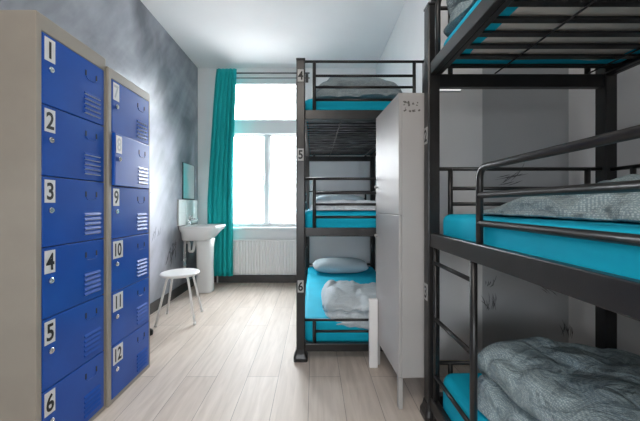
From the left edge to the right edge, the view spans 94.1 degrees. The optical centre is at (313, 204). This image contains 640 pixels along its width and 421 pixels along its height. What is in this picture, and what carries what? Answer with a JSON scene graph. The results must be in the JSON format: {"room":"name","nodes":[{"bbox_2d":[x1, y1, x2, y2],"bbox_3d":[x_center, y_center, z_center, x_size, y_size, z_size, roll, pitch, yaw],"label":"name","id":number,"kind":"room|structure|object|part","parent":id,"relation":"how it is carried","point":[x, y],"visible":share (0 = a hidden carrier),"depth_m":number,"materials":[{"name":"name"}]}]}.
{"room":"dormitory","nodes":[
{"label":"dormitory","id":0,"kind":"room"},
{"bbox_2d":[0,0,197,302],"bbox_3d":[-1.689,-0.417,1.330,0.121,3.005,6.300,0,0,0],"label":"wall","id":1,"kind":"structure","parent":0,"point":[132,42],"depth_m":3.08,"materials":[{"name":"paint"}]},
{"bbox_2d":[150,276,195,314],"bbox_3d":[-1.622,1.032,3.100,0.016,0.105,2.160,0,0,0],"label":"baseboard","id":2,"kind":"structure","parent":1,"relation":"attached to","point":[176,292],"depth_m":3.40,"materials":[{"name":"black wood"}]},
{"bbox_2d":[177,200,196,225],"bbox_3d":[-1.619,0.092,3.830,0.023,0.315,0.560,0,0,0],"label":"backsplash","id":3,"kind":"structure","parent":1,"relation":"attached to","point":[185,208],"depth_m":3.73,"materials":[{"name":"white tile"}]},
{"bbox_2d":[182,162,194,199],"bbox_3d":[-1.623,-0.300,3.860,0.014,0.460,0.350,0,0,0],"label":"mirror","id":4,"kind":"object","parent":1,"relation":"attached to","point":[188,170],"visible":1,"depth_m":3.84,"materials":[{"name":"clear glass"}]},
{"bbox_2d":[140,0,405,67],"bbox_3d":[0.177,-1.970,1.330,3.855,0.100,6.300,0,0,0],"label":"ceiling","id":5,"kind":"structure","parent":0,"point":[212,33],"depth_m":3.24,"materials":[{"name":"paint"}]},
{"bbox_2d":[93,283,480,420],"bbox_3d":[0.177,1.135,1.330,3.855,0.100,6.300,0,0,0],"label":"floor","id":6,"kind":"structure","parent":0,"point":[236,363],"depth_m":1.92,"materials":[{"name":"laminate"}]},
{"bbox_2d":[0,10,105,420],"bbox_3d":[-1.355,0.152,1.390,0.509,1.866,0.400,0,0,0],"label":"locker","id":7,"kind":"object","parent":6,"relation":"on","point":[53,84],"visible":1,"depth_m":1.25,"materials":[{"name":"blue metal"}]},
{"bbox_3d":[-1.119,0.915,1.396,0.020,0.292,0.356,0,0,0],"label":"door","id":8,"kind":"part","parent":7,"relation":"part of","materials":[{"name":"blue metal"}]},
{"bbox_3d":[-1.119,0.620,1.396,0.020,0.292,0.356,0,0,0],"label":"door","id":9,"kind":"part","parent":7,"relation":"part of","materials":[{"name":"blue metal"}]},
{"bbox_3d":[-1.119,0.324,1.396,0.020,0.292,0.356,0,0,0],"label":"door","id":10,"kind":"part","parent":7,"relation":"part of","materials":[{"name":"blue metal"}]},
{"bbox_3d":[-1.119,0.028,1.396,0.020,0.292,0.356,0,0,0],"label":"door","id":11,"kind":"part","parent":7,"relation":"part of","materials":[{"name":"blue metal"}]},
{"bbox_3d":[-1.119,-0.268,1.396,0.020,0.292,0.356,0,0,0],"label":"door","id":12,"kind":"part","parent":7,"relation":"part of","materials":[{"name":"blue metal"}]},
{"bbox_3d":[-1.119,-0.563,1.396,0.020,0.292,0.356,0,0,0],"label":"door","id":13,"kind":"part","parent":7,"relation":"part of","materials":[{"name":"blue metal"}]},
{"bbox_2d":[84,384,100,418],"bbox_3d":[-1.106,0.979,1.492,0.006,0.108,0.105,0,0,0],"label":"vent","id":14,"kind":"object","parent":7,"relation":"attached to","point":[92,397],"depth_m":1.49,"materials":[{"name":"blue metal"}]},
{"bbox_2d":[84,327,100,356],"bbox_3d":[-1.106,0.683,1.492,0.006,0.108,0.105,0,0,0],"label":"vent","id":15,"kind":"object","parent":7,"relation":"attached to","point":[92,336],"depth_m":1.49,"materials":[{"name":"blue metal"}]},
{"bbox_2d":[84,270,100,295],"bbox_3d":[-1.106,0.387,1.492,0.006,0.108,0.105,0,0,0],"label":"vent","id":16,"kind":"object","parent":7,"relation":"attached to","point":[92,278],"depth_m":1.49,"materials":[{"name":"blue metal"}]},
{"bbox_2d":[84,212,100,234],"bbox_3d":[-1.106,0.092,1.492,0.006,0.108,0.105,0,0,0],"label":"vent","id":17,"kind":"object","parent":7,"relation":"attached to","point":[92,220],"depth_m":1.49,"materials":[{"name":"blue metal"}]},
{"bbox_2d":[84,152,100,175],"bbox_3d":[-1.106,-0.204,1.492,0.006,0.108,0.105,0,0,0],"label":"vent","id":18,"kind":"object","parent":7,"relation":"attached to","point":[92,160],"depth_m":1.49,"materials":[{"name":"blue"}]},
{"bbox_2d":[84,91,100,118],"bbox_3d":[-1.106,-0.500,1.492,0.006,0.108,0.105,0,0,0],"label":"vent","id":19,"kind":"object","parent":7,"relation":"attached to","point":[92,100],"depth_m":1.49,"materials":[{"name":"blue metal"}]},
{"bbox_2d":[106,66,149,406],"bbox_3d":[-1.338,0.171,1.797,0.525,1.828,0.406,0,0,0],"label":"locker","id":20,"kind":"object","parent":6,"relation":"on","point":[127,104],"visible":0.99,"depth_m":1.75,"materials":[{"name":"blue metal"}]},
{"bbox_3d":[-1.109,0.917,1.803,0.020,0.288,0.362,0,0,0],"label":"door","id":21,"kind":"part","parent":20,"relation":"part of","materials":[{"name":"blue metal"}]},
{"bbox_3d":[-1.109,0.625,1.803,0.020,0.288,0.362,0,0,0],"label":"door","id":22,"kind":"part","parent":20,"relation":"part of","materials":[{"name":"blue metal"}]},
{"bbox_3d":[-1.109,0.333,1.803,0.020,0.288,0.362,0,0,0],"label":"door","id":23,"kind":"part","parent":20,"relation":"part of","materials":[{"name":"blue metal"}]},
{"bbox_3d":[-1.109,0.041,1.803,0.020,0.288,0.362,0,0,0],"label":"door","id":24,"kind":"part","parent":20,"relation":"part of","materials":[{"name":"blue metal"}]},
{"bbox_3d":[-1.109,-0.543,1.803,0.020,0.288,0.362,0,0,0],"label":"door","id":25,"kind":"part","parent":20,"relation":"part of","materials":[{"name":"blue metal"}]},
{"bbox_3d":[-1.099,-0.251,1.803,0.020,0.288,0.362,0,0,-2],"label":"door","id":26,"kind":"part","parent":20,"relation":"part of","materials":[{"name":"blue metal"}]},
{"bbox_2d":[137,347,146,371],"bbox_3d":[-1.096,0.982,1.901,0.006,0.108,0.105,0,0,0],"label":"vent","id":27,"kind":"object","parent":20,"relation":"attached to","point":[142,352],"depth_m":1.90,"materials":[{"name":"blue metal"}]},
{"bbox_2d":[137,302,146,324],"bbox_3d":[-1.096,0.690,1.901,0.006,0.108,0.105,0,0,0],"label":"vent","id":28,"kind":"object","parent":20,"relation":"attached to","point":[142,306],"depth_m":1.90,"materials":[{"name":"blue metal"}]},
{"bbox_2d":[137,258,146,277],"bbox_3d":[-1.096,0.398,1.901,0.006,0.108,0.105,0,0,0],"label":"vent","id":29,"kind":"object","parent":20,"relation":"attached to","point":[141,262],"depth_m":1.90,"materials":[{"name":"blue metal"}]},
{"bbox_2d":[137,213,146,230],"bbox_3d":[-1.096,0.106,1.901,0.006,0.108,0.105,0,0,0],"label":"vent","id":30,"kind":"object","parent":20,"relation":"attached to","point":[141,217],"depth_m":1.90,"materials":[{"name":"blue metal"}]},
{"bbox_2d":[137,120,146,139],"bbox_3d":[-1.096,-0.478,1.901,0.006,0.108,0.105,0,0,0],"label":"vent","id":31,"kind":"object","parent":20,"relation":"attached to","point":[141,124],"depth_m":1.90,"materials":[{"name":"blue metal"}]},
{"bbox_2d":[138,167,147,184],"bbox_3d":[-1.090,-0.186,1.902,0.006,0.108,0.105,0,0,-2],"label":"vent","id":32,"kind":"object","parent":20,"relation":"attached to","point":[142,171],"depth_m":1.90,"materials":[{"name":"blue"}]},
{"bbox_2d":[154,268,202,326],"bbox_3d":[-1.275,0.862,2.840,0.356,0.449,0.357,0,0,-10],"label":"stool","id":33,"kind":"object","parent":6,"relation":"on","point":[172,274],"visible":1,"depth_m":2.76,"materials":[{"name":"white"}]},
{"bbox_3d":[-1.353,0.868,2.729,0.021,0.415,0.212,0,0,35],"label":"leg","id":34,"kind":"part","parent":33,"relation":"part of","materials":[{"name":"white metal"}]},
{"bbox_3d":[-1.386,0.868,2.918,0.212,0.415,0.021,0,0,35],"label":"leg","id":35,"kind":"part","parent":33,"relation":"part of","materials":[{"name":"white metal"}]},
{"bbox_3d":[-1.275,0.649,2.840,0.352,0.023,0.352,0,0,-10],"label":"seat","id":36,"kind":"part","parent":33,"relation":"part of","materials":[{"name":"white plastic"}]},
{"bbox_3d":[-1.164,0.868,2.762,0.212,0.415,0.021,0,0,35],"label":"leg","id":37,"kind":"part","parent":33,"relation":"part of","materials":[{"name":"white metal"}]},
{"bbox_3d":[-1.197,0.868,2.951,0.021,0.415,0.212,0,0,35],"label":"leg","id":38,"kind":"part","parent":33,"relation":"part of","materials":[{"name":"white metal"}]},
{"bbox_2d":[179,215,225,292],"bbox_3d":[-1.396,0.608,3.755,0.472,0.955,0.470,0,0,0],"label":"washbasin","id":39,"kind":"object","parent":6,"relation":"on","point":[203,236],"visible":0.94,"depth_m":3.67,"materials":[{"name":"white ceramic"}]},
{"bbox_2d":[187,215,197,224],"bbox_3d":[-1.529,0.193,3.755,0.140,0.125,0.052,0,0,0],"label":"tap","id":40,"kind":"object","parent":39,"relation":"on","point":[189,220],"depth_m":3.74,"materials":[{"name":"silver metal"}]},
{"bbox_2d":[179,224,225,240],"bbox_3d":[-1.393,0.344,3.755,0.465,0.182,0.470,0,0,0],"label":"basin","id":41,"kind":"object","parent":39,"relation":"in","point":[189,232],"depth_m":3.56,"materials":[{"name":"white ceramic"}]},
{"bbox_2d":[293,58,423,362],"bbox_3d":[0.354,0.031,3.090,0.994,2.108,2.080,0,0,0],"label":"bunk bed","id":42,"kind":"object","parent":6,"relation":"on","point":[303,116],"visible":0.55,"depth_m":2.09,"materials":[{"name":"metal"}]},
{"bbox_3d":[-0.093,0.022,2.100,0.060,2.065,0.060,0,0,0],"label":"post","id":43,"kind":"part","parent":42,"relation":"part of","materials":[{"name":"metal"}]},
{"bbox_3d":[-0.093,0.022,4.080,0.060,2.065,0.060,0,0,0],"label":"post","id":44,"kind":"part","parent":42,"relation":"part of","materials":[{"name":"metal"}]},
{"bbox_2d":[305,266,375,341],"bbox_3d":[0.354,0.912,3.089,0.877,0.182,1.887,0,0,0],"label":"mattress","id":45,"kind":"object","parent":42,"relation":"on","point":[316,280],"visible":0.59,"depth_m":2.38,"materials":[{"name":"teal fabric"}]},
{"bbox_2d":[313,257,368,272],"bbox_3d":[0.324,0.740,3.710,0.680,0.159,0.420,0,0,-2],"label":"pillow","id":46,"kind":"object","parent":45,"relation":"on","point":[333,264],"visible":1,"depth_m":3.53,"materials":[{"name":"white fabric"}]},
{"bbox_2d":[321,280,375,329],"bbox_3d":[0.415,0.774,2.525,0.721,0.231,0.921,0,0,0],"label":"duvet","id":47,"kind":"object","parent":45,"relation":"on","point":[340,299],"visible":0.55,"depth_m":2.19,"materials":[{"name":"white fabric"}]},
{"bbox_2d":[305,209,375,227],"bbox_3d":[0.355,0.115,3.089,0.874,0.146,1.887,0,0,0],"label":"mattress","id":48,"kind":"object","parent":42,"relation":"on","point":[320,222],"visible":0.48,"depth_m":2.15,"materials":[{"name":"teal fabric"}]},
{"bbox_2d":[316,194,364,201],"bbox_3d":[0.314,-0.051,3.750,0.660,0.179,0.420,0,0,2],"label":"pillow","id":49,"kind":"object","parent":48,"relation":"on","point":[329,197],"visible":0.45,"depth_m":3.57,"materials":[{"name":"white fabric"}]},
{"bbox_2d":[310,200,375,209],"bbox_3d":[0.351,-0.005,2.733,0.786,0.087,1.235,0,0,0],"label":"duvet","id":50,"kind":"object","parent":48,"relation":"on","point":[330,201],"visible":0.55,"depth_m":2.20,"materials":[{"name":"grey fabric"}]},
{"bbox_3d":[0.354,0.180,3.090,0.938,0.080,2.016,0,0,0],"label":"bed frame","id":51,"kind":"part","parent":42,"relation":"part of","materials":[{"name":"metal"}]},
{"bbox_3d":[0.354,-0.657,3.090,0.938,0.115,2.016,0,0,0],"label":"bed frame","id":52,"kind":"part","parent":42,"relation":"part of","materials":[{"name":"metal"}]},
{"bbox_3d":[0.354,0.993,3.090,0.938,0.065,2.016,0,0,0],"label":"bed frame","id":53,"kind":"part","parent":42,"relation":"part of","materials":[{"name":"metal"}]},
{"bbox_2d":[305,99,390,150],"bbox_3d":[0.352,-0.728,3.092,0.874,0.101,1.888,0,0,0],"label":"mattress","id":54,"kind":"object","parent":42,"relation":"on","point":[320,105],"visible":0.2,"depth_m":2.16,"materials":[{"name":"fabric"}]},
{"bbox_2d":[312,77,401,98],"bbox_3d":[0.338,-0.913,2.628,0.783,0.264,1.003,0,0,0],"label":"duvet","id":55,"kind":"object","parent":54,"relation":"on","point":[332,81],"visible":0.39,"depth_m":2.20,"materials":[{"name":"grey fabric"}]},
{"bbox_3d":[0.801,0.022,4.080,0.060,2.065,0.060,0,0,0],"label":"post","id":56,"kind":"part","parent":42,"relation":"part of","materials":[{"name":"metal"}]},
{"bbox_3d":[0.801,0.022,2.100,0.060,2.065,0.060,0,0,0],"label":"post","id":57,"kind":"part","parent":42,"relation":"part of","materials":[{"name":"metal"}]},
{"bbox_2d":[369,298,377,367],"bbox_3d":[0.397,0.858,2.000,0.055,0.455,0.032,0,0,0],"label":"plank","id":58,"kind":"object","parent":6,"relation":"on","point":[373,302],"visible":1,"depth_m":1.98,"materials":[{"name":"white wood"}]},
{"bbox_2d":[374,93,423,408],"bbox_3d":[0.528,0.244,1.819,0.220,1.682,0.471,0,0,-3],"label":"locker","id":59,"kind":"object","parent":6,"relation":"on","point":[399,187],"visible":0.8,"depth_m":1.59,"materials":[{"name":"grey metal"}]},
{"bbox_3d":[0.437,1.002,2.035,0.022,0.165,0.030,0,0,-3],"label":"leg","id":60,"kind":"part","parent":59,"relation":"part of","materials":[{"name":"grey metal"}]},
{"bbox_3d":[0.445,-0.271,1.815,0.015,0.648,0.466,0,0,-3],"label":"door","id":61,"kind":"part","parent":59,"relation":"part of","materials":[{"name":"grey metal"}]},
{"bbox_3d":[0.445,0.487,1.815,0.015,0.862,0.466,0,0,-3],"label":"door","id":62,"kind":"part","parent":59,"relation":"part of","materials":[{"name":"grey metal"}]},
{"bbox_3d":[0.460,1.002,1.596,0.022,0.165,0.030,0,0,-3],"label":"leg","id":63,"kind":"part","parent":59,"relation":"part of","materials":[{"name":"grey metal"}]},
{"bbox_2d":[420,0,639,420],"bbox_3d":[1.052,0.031,0.540,0.994,2.108,2.080,0,0,0],"label":"bunk bed","id":64,"kind":"object","parent":6,"relation":"on","point":[611,294],"visible":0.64,"depth_m":1.25,"materials":[{"name":"metal"}]},
{"bbox_3d":[0.605,0.022,1.530,0.060,2.065,0.060,0,0,0],"label":"post","id":65,"kind":"part","parent":64,"relation":"part of","materials":[{"name":"metal"}]},
{"bbox_3d":[1.052,0.993,0.540,0.938,0.065,2.016,0,0,0],"label":"bed frame","id":66,"kind":"part","parent":64,"relation":"part of","materials":[{"name":"metal"}]},
{"bbox_2d":[443,373,488,420],"bbox_3d":[1.053,0.913,0.542,0.879,0.181,1.886,0,0,0],"label":"mattress","id":67,"kind":"object","parent":64,"relation":"on","point":[457,384],"visible":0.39,"depth_m":1.34,"materials":[{"name":"teal fabric"}]},
{"bbox_2d":[478,337,639,420],"bbox_3d":[1.048,0.672,0.565,0.833,0.294,1.576,0,0,0],"label":"duvet","id":68,"kind":"object","parent":67,"relation":"on","point":[531,378],"visible":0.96,"depth_m":1.01,"materials":[{"name":"grey fabric"}]},
{"bbox_3d":[1.052,-0.657,0.540,0.938,0.115,2.016,0,0,0],"label":"bed frame","id":69,"kind":"part","parent":64,"relation":"part of","materials":[{"name":"metal"}]},
{"bbox_3d":[1.052,0.180,0.540,0.938,0.080,2.016,0,0,0],"label":"bed frame","id":70,"kind":"part","parent":64,"relation":"part of","materials":[{"name":"metal"}]},
{"bbox_2d":[443,214,639,279],"bbox_3d":[1.052,0.116,0.540,0.876,0.146,1.888,0,0,0],"label":"mattress","id":71,"kind":"object","parent":64,"relation":"on","point":[618,259],"visible":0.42,"depth_m":0.75,"materials":[{"name":"teal fabric"}]},
{"bbox_2d":[484,174,639,222],"bbox_3d":[1.071,-0.046,0.554,0.841,0.171,1.637,0,0,0],"label":"duvet","id":72,"kind":"object","parent":71,"relation":"on","point":[618,207],"visible":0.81,"depth_m":0.85,"materials":[{"name":"grey fabric"}]},
{"bbox_2d":[443,0,639,63],"bbox_3d":[1.052,-0.737,0.542,0.874,0.121,1.889,0,0,0],"label":"mattress","id":73,"kind":"object","parent":64,"relation":"on","point":[509,11],"visible":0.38,"depth_m":1.22,"materials":[{"name":"teal fabric"}]},
{"bbox_2d":[443,0,476,36],"bbox_3d":[1.006,-0.972,0.601,0.811,0.342,1.720,0,0,0],"label":"duvet","id":74,"kind":"object","parent":73,"relation":"on","point":[457,9],"visible":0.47,"depth_m":1.33,"materials":[{"name":"grey fabric"}]},
{"bbox_3d":[1.499,0.022,1.530,0.060,2.065,0.060,0,0,0],"label":"post","id":75,"kind":"part","parent":64,"relation":"part of","materials":[{"name":"metal"}]},
{"bbox_2d":[198,68,375,274],"bbox_3d":[-0.383,-0.417,4.310,2.495,3.005,0.260,0,0,0],"label":"wall","id":76,"kind":"structure","parent":0,"point":[320,247],"depth_m":4.18,"materials":[{"name":"white paint"}]},
{"bbox_2d":[214,275,295,282],"bbox_3d":[-0.374,1.032,4.172,2.479,0.105,0.016,0,0,0],"label":"baseboard","id":77,"kind":"structure","parent":76,"relation":"attached to","point":[235,278],"depth_m":4.16,"materials":[{"name":"black wood"}]},
{"bbox_2d":[217,239,295,283],"bbox_3d":[-0.780,0.781,4.133,1.128,0.607,0.090,0,0,0],"label":"radiator","id":78,"kind":"object","parent":76,"relation":"attached to","point":[250,256],"visible":0.77,"depth_m":4.10,"materials":[{"name":"white metal"}]},
{"bbox_2d":[233,239,295,240],"bbox_3d":[-0.685,0.489,4.122,0.938,0.022,0.068,0,0,0],"label":"grille","id":79,"kind":"object","parent":78,"relation":"attached to","point":[233,239],"depth_m":4.11,"materials":[{"name":"white metal"}]},
{"bbox_3d":[-0.685,0.728,4.122,0.930,0.455,0.055,0,0,0],"label":"panel","id":80,"kind":"part","parent":78,"relation":"part of","materials":[{"name":"white metal"}]},
{"bbox_2d":[233,79,295,226],"bbox_3d":[-0.710,-0.745,4.280,1.020,2.110,0.100,0,0,0],"label":"window","id":81,"kind":"structure","parent":76,"relation":"in","point":[266,128],"depth_m":4.25,"materials":[{"name":"white plastic"}]},
{"bbox_3d":[-0.939,-0.367,4.295,0.478,1.285,0.050,0,0,0],"label":"sash","id":82,"kind":"part","parent":81,"relation":"part of","materials":[{"name":"white glass"}]},
{"bbox_3d":[-0.710,-1.482,4.295,0.936,0.555,0.050,0,0,0],"label":"sash","id":83,"kind":"part","parent":81,"relation":"part of","materials":[{"name":"white plastic"}]},
{"bbox_3d":[-0.442,-0.367,4.295,0.400,1.285,0.050,0,0,0],"label":"sash","id":84,"kind":"part","parent":81,"relation":"part of","materials":[{"name":"white glass"}]},
{"bbox_2d":[233,227,295,229],"bbox_3d":[-0.720,0.328,4.185,1.120,0.035,0.150,0,0,0],"label":"windowsill","id":85,"kind":"structure","parent":76,"relation":"attached to","point":[234,228],"depth_m":4.11,"materials":[{"name":"white paint"}]},
{"bbox_2d":[236,72,309,82],"bbox_3d":[-0.680,-1.775,4.129,1.240,0.120,0.102,0,0,0],"label":"curtain rod","id":86,"kind":"object","parent":76,"relation":"attached to","point":[306,73],"visible":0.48,"depth_m":4.13,"materials":[{"name":"grey metal"}]},
{"bbox_2d":[207,68,236,275],"bbox_3d":[-1.246,-0.440,4.032,0.402,2.800,0.056,0,0,0],"label":"curtain","id":87,"kind":"object","parent":86,"relation":"hanging from","point":[220,183],"visible":0.91,"depth_m":4.02,"materials":[{"name":"teal fabric"}]},
{"bbox_3d":[-0.680,-1.760,4.130,1.240,0.013,0.014,0,0,0],"label":"rod","id":88,"kind":"part","parent":86,"relation":"part of","materials":[{"name":"grey metal"}]},
{"bbox_3d":[-0.680,-1.810,4.090,1.240,0.019,0.020,0,0,0],"label":"rod","id":89,"kind":"part","parent":86,"relation":"part of","materials":[{"name":"grey metal"}]},
{"bbox_2d":[376,0,434,92],"bbox_3d":[0.925,-0.417,3.284,0.120,3.005,2.393,0,0,0],"label":"wall","id":90,"kind":"structure","parent":0,"point":[406,40],"depth_m":2.79,"materials":[{"name":"white paint"}]},
{"bbox_2d":[431,0,594,359],"bbox_3d":[1.485,-0.417,2.144,1.240,3.005,0.121,0,0,0],"label":"wall","id":91,"kind":"structure","parent":0,"point":[478,127],"depth_m":2.08,"materials":[{"name":"paint"}]},
{"bbox_2d":[440,89,460,91],"bbox_3d":[0.945,-0.808,2.075,0.160,0.032,0.020,0,0,0],"label":"strip light","id":92,"kind":"object","parent":91,"relation":"attached to","point":[441,90],"visible":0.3,"depth_m":2.07,"materials":[{"name":"white plastic"}]},
{"bbox_2d":[617,64,639,355],"bbox_3d":[2.045,-0.417,0.133,0.120,3.005,3.905,0,0,0],"label":"wall","id":93,"kind":"structure","parent":0,"point":[628,81],"depth_m":1.88,"materials":[{"name":"paint"}]}
]}

